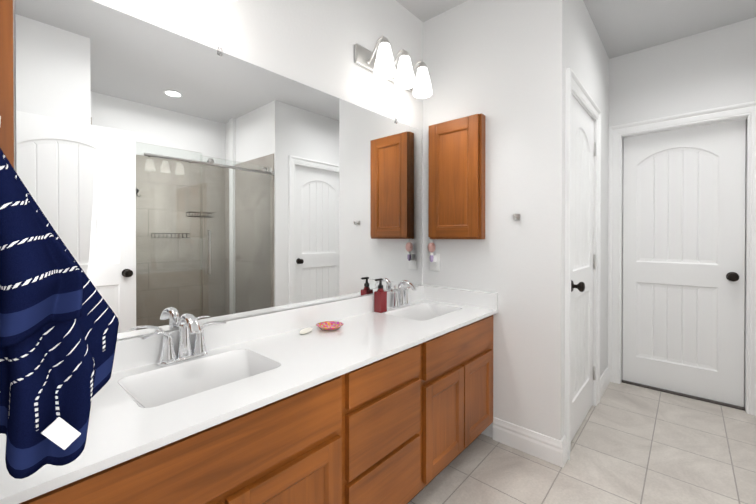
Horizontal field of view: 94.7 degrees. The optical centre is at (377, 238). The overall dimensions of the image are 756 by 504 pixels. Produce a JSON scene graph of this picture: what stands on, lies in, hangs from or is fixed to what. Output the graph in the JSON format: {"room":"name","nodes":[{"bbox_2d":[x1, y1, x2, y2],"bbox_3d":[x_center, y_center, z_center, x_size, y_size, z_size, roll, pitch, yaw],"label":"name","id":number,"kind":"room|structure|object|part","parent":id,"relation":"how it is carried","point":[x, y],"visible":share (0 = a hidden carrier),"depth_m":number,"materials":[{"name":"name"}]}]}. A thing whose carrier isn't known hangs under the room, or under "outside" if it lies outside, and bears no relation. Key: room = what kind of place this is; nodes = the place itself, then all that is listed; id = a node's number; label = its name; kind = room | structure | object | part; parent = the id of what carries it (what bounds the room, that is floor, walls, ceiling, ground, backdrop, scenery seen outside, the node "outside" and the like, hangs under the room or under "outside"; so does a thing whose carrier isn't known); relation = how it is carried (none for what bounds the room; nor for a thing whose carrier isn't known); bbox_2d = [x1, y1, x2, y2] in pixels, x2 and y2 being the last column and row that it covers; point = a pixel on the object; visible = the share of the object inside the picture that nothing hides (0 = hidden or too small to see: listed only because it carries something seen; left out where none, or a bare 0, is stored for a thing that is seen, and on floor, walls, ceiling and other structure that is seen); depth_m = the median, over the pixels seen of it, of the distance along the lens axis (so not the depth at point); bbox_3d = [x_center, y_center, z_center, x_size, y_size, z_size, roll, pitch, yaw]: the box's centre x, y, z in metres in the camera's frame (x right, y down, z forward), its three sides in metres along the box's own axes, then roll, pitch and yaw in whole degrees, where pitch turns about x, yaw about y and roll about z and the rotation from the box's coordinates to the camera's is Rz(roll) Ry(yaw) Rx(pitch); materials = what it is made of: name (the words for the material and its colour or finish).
{"room":"bathroom","nodes":[
{"label":"bathroom","id":0,"kind":"room"},
{"bbox_2d":[13,0,422,339],"bbox_3d":[0.073,-0.152,2.238,0.132,2.700,3.740,0,0,42],"label":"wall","id":1,"kind":"structure","parent":0,"point":[168,178],"depth_m":1.37,"materials":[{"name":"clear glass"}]},
{"bbox_2d":[355,36,431,97],"bbox_3d":[0.124,-1.001,2.053,0.204,0.217,0.536,0,0,42],"label":"sconce","id":2,"kind":"object","parent":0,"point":[381,64],"visible":1,"depth_m":1.98,"materials":[{"name":"white glass"}]},
{"bbox_3d":[0.055,-1.023,2.114,0.020,0.104,0.536,0,0,42],"label":"plate","id":3,"kind":"part","parent":2,"relation":"part of","materials":[{"name":"silver metal"}]},
{"bbox_2d":[423,0,537,437],"bbox_3d":[0.637,-0.152,2.217,0.760,2.700,0.120,0,0,42],"label":"wall","id":4,"kind":"structure","parent":0,"point":[480,56],"depth_m":2.06,"materials":[{"name":"white paint"}]},
{"bbox_2d":[428,239,439,270],"bbox_3d":[0.390,0.106,2.310,0.085,0.204,0.070,0,0,42],"label":"electrical outlet plate","id":5,"kind":"object","parent":4,"relation":"attached to","point":[434,262],"visible":0.96,"depth_m":2.29,"materials":[{"name":"white plastic"}]},
{"bbox_2d":[428,113,484,238],"bbox_3d":[0.492,-0.375,2.212,0.367,0.752,0.074,0,0,42],"label":"medicine cabinet","id":6,"kind":"object","parent":4,"relation":"attached to","point":[456,207],"visible":1,"depth_m":2.17,"materials":[{"name":"brown wood"}]},
{"bbox_2d":[513,214,519,219],"bbox_3d":[0.777,-0.125,1.973,0.034,0.035,0.056,0,0,42],"label":"robe hook","id":7,"kind":"object","parent":4,"relation":"attached to","point":[516,216],"visible":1,"depth_m":1.98,"materials":[{"name":"silver metal"}]},
{"bbox_2d":[493,417,567,467],"bbox_3d":[0.858,1.135,1.987,0.384,0.130,0.089,0,0,42],"label":"baseboard","id":8,"kind":"structure","parent":4,"relation":"attached to","point":[540,446],"depth_m":1.93,"materials":[{"name":"white paint"}]},
{"bbox_2d":[537,0,608,440],"bbox_3d":[1.448,-0.153,2.466,0.120,2.700,1.570,0,0,42],"label":"wall","id":9,"kind":"structure","parent":0,"point":[553,40],"depth_m":1.89,"materials":[{"name":"white paint"}]},
{"bbox_2d":[564,67,600,459],"bbox_3d":[1.322,0.135,2.218,0.024,2.127,0.884,0,0,42],"label":"door frame","id":10,"kind":"structure","parent":9,"relation":"attached to","point":[575,86],"depth_m":1.94,"materials":[{"name":"white paint"}]},
{"bbox_2d":[571,95,595,440],"bbox_3d":[1.325,0.171,2.222,0.105,2.030,0.704,0,0,42],"label":"door","id":11,"kind":"structure","parent":9,"relation":"in","point":[582,204],"depth_m":2.25,"materials":[{"name":"white paint"}]},
{"bbox_3d":[1.145,0.273,1.994,0.070,0.067,0.067,0,0,42],"label":"side door knob","id":12,"kind":"part","parent":11,"relation":"part of","materials":[{"name":"black metal"}]},
{"bbox_3d":[1.546,0.160,2.488,0.013,1.699,0.013,0,0,42],"label":"side door hinge","id":13,"kind":"part","parent":11,"relation":"part of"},
{"bbox_2d":[572,92,594,120],"bbox_3d":[1.268,-0.848,2.260,0.120,0.018,0.740,0,0,42],"label":"trim","id":14,"kind":"structure","parent":9,"relation":"attached to","point":[576,98],"depth_m":2.20,"materials":[{"name":"white paint"}]},
{"bbox_2d":[593,121,594,405],"bbox_3d":[1.508,0.178,2.536,0.120,2.037,0.018,0,0,42],"label":"trim","id":15,"kind":"structure","parent":9,"relation":"attached to","point":[593,255],"depth_m":2.49,"materials":[{"name":"white paint"}]},
{"bbox_2d":[600,366,609,398],"bbox_3d":[1.777,1.130,2.741,0.016,0.130,0.493,0,0,42],"label":"baseboard","id":16,"kind":"structure","parent":9,"relation":"attached to","point":[604,379],"depth_m":2.74,"materials":[{"name":"white paint"}]},
{"bbox_2d":[396,0,755,58],"bbox_3d":[1.248,-1.544,1.060,3.440,0.100,5.680,0,0,42],"label":"ceiling","id":17,"kind":"structure","parent":0,"point":[623,27],"depth_m":2.35,"materials":[{"name":"grey paint"}]},
{"bbox_2d":[408,382,755,503],"bbox_3d":[1.248,1.256,1.079,3.440,0.100,5.680,0,0,42],"label":"floor","id":18,"kind":"structure","parent":0,"point":[632,444],"depth_m":1.86,"materials":[{"name":"tile"}]},
{"bbox_2d":[0,280,497,503],"bbox_3d":[-0.167,0.729,1.487,0.535,0.947,2.044,0,0,42],"label":"bathroom vanity","id":19,"kind":"object","parent":18,"relation":"on","point":[365,403],"visible":1,"depth_m":1.18,"materials":[{"name":"brown wood"}]},
{"bbox_2d":[140,313,225,365],"bbox_3d":[-0.652,0.341,1.200,0.138,0.167,0.277,0,0,42],"label":"faucet","id":20,"kind":"object","parent":19,"relation":"on","point":[194,344],"depth_m":1.21,"materials":[{"name":"silver metal"}]},
{"bbox_2d":[299,327,311,333],"bbox_3d":[-0.325,0.414,1.571,0.064,0.016,0.090,0,0,42],"label":"soap","id":21,"kind":"object","parent":19,"relation":"on","point":[306,330],"visible":0.98,"depth_m":1.55,"materials":[{"name":"white"}]},
{"bbox_2d":[316,321,343,330],"bbox_3d":[-0.226,0.411,1.630,0.129,0.021,0.129,0,0,42],"label":"dish","id":22,"kind":"object","parent":19,"relation":"on","point":[329,325],"visible":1,"depth_m":1.66,"materials":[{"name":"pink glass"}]},
{"bbox_2d":[374,278,386,312],"bbox_3d":[0.009,0.323,1.995,0.054,0.192,0.071,0,0,42],"label":"soap dispenser","id":23,"kind":"object","parent":19,"relation":"on","point":[380,299],"visible":1,"depth_m":1.99,"materials":[{"name":"red plastic"}]},
{"bbox_2d":[390,280,417,308],"bbox_3d":[0.173,0.335,2.125,0.138,0.167,0.277,0,0,42],"label":"faucet","id":24,"kind":"object","parent":19,"relation":"on","point":[401,298],"depth_m":2.14,"materials":[{"name":"silver metal"}]},
{"bbox_2d":[621,380,744,410],"bbox_3d":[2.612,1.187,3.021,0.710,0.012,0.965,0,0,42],"label":"threshold","id":25,"kind":"object","parent":18,"relation":"on","point":[687,396],"visible":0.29,"depth_m":2.63,"materials":[{"name":"grey metal"}]},
{"bbox_2d":[609,56,618,126],"bbox_3d":[2.001,-0.156,2.943,0.070,2.700,0.120,0,0,42],"label":"wall","id":26,"kind":"structure","parent":0,"point":[614,91],"depth_m":2.89,"materials":[{"name":"white paint"}]},
{"bbox_2d":[620,136,622,383],"bbox_3d":[2.034,0.175,2.916,0.018,2.037,0.120,0,0,42],"label":"trim","id":27,"kind":"structure","parent":26,"relation":"attached to","point":[621,271],"depth_m":2.88,"materials":[{"name":"white paint"}]},
{"bbox_2d":[622,139,623,375],"bbox_3d":[2.081,0.176,2.945,0.014,2.035,0.015,0,0,42],"label":"trim","id":28,"kind":"structure","parent":26,"relation":"attached to","point":[622,346],"depth_m":2.95,"materials":[{"name":"white paint"}]},
{"bbox_2d":[619,17,755,124],"bbox_3d":[2.419,-0.154,2.570,1.050,2.700,0.120,0,0,42],"label":"wall","id":29,"kind":"structure","parent":0,"point":[709,69],"depth_m":2.58,"materials":[{"name":"white paint"}]},
{"bbox_2d":[608,101,755,415],"bbox_3d":[2.259,0.132,2.619,0.894,2.127,0.024,0,0,42],"label":"door frame","id":30,"kind":"structure","parent":29,"relation":"attached to","point":[616,133],"depth_m":2.69,"materials":[{"name":"white paint"}]},
{"bbox_2d":[622,119,745,406],"bbox_3d":[2.302,0.169,2.667,0.704,2.030,0.105,0,0,42],"label":"door","id":31,"kind":"structure","parent":29,"relation":"in","point":[683,245],"depth_m":2.65,"materials":[{"name":"white paint"}]},
{"bbox_3d":[2.508,0.270,2.460,0.067,0.067,0.070,0,0,42],"label":"far door knob","id":32,"kind":"part","parent":31,"relation":"part of","materials":[{"name":"black metal"}]},
{"bbox_2d":[622,115,748,138],"bbox_3d":[2.307,-0.851,2.666,0.750,0.018,0.120,0,0,42],"label":"trim","id":33,"kind":"structure","parent":29,"relation":"attached to","point":[688,126],"depth_m":2.60,"materials":[{"name":"white paint"}]},
{"bbox_2d":[744,116,748,412],"bbox_3d":[2.580,0.178,2.429,0.018,2.037,0.120,0,0,42],"label":"trim","id":34,"kind":"structure","parent":29,"relation":"attached to","point":[746,267],"depth_m":2.40,"materials":[{"name":"white paint"}]},
{"bbox_3d":[-0.673,-0.140,0.479,1.120,2.700,0.122,0,0,42],"label":"wall","id":35,"kind":"structure","parent":0,"visible":0},
{"bbox_2d":[0,0,13,167],"bbox_3d":[-0.824,-0.365,0.737,0.367,0.752,0.060,0,0,42],"label":"medicine cabinet","id":36,"kind":"object","parent":35,"relation":"attached to","point":[6,88],"visible":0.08,"depth_m":0.64,"materials":[{"name":"brown wood"}]},
{"bbox_2d":[0,116,118,478],"bbox_3d":[-0.495,0.057,0.522,0.217,0.536,0.178,0,0,42],"label":"hanging towel","id":37,"kind":"object","parent":35,"relation":"hanging from","point":[59,323],"visible":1,"depth_m":0.47,"materials":[{"name":"blue fabric"}]}
]}

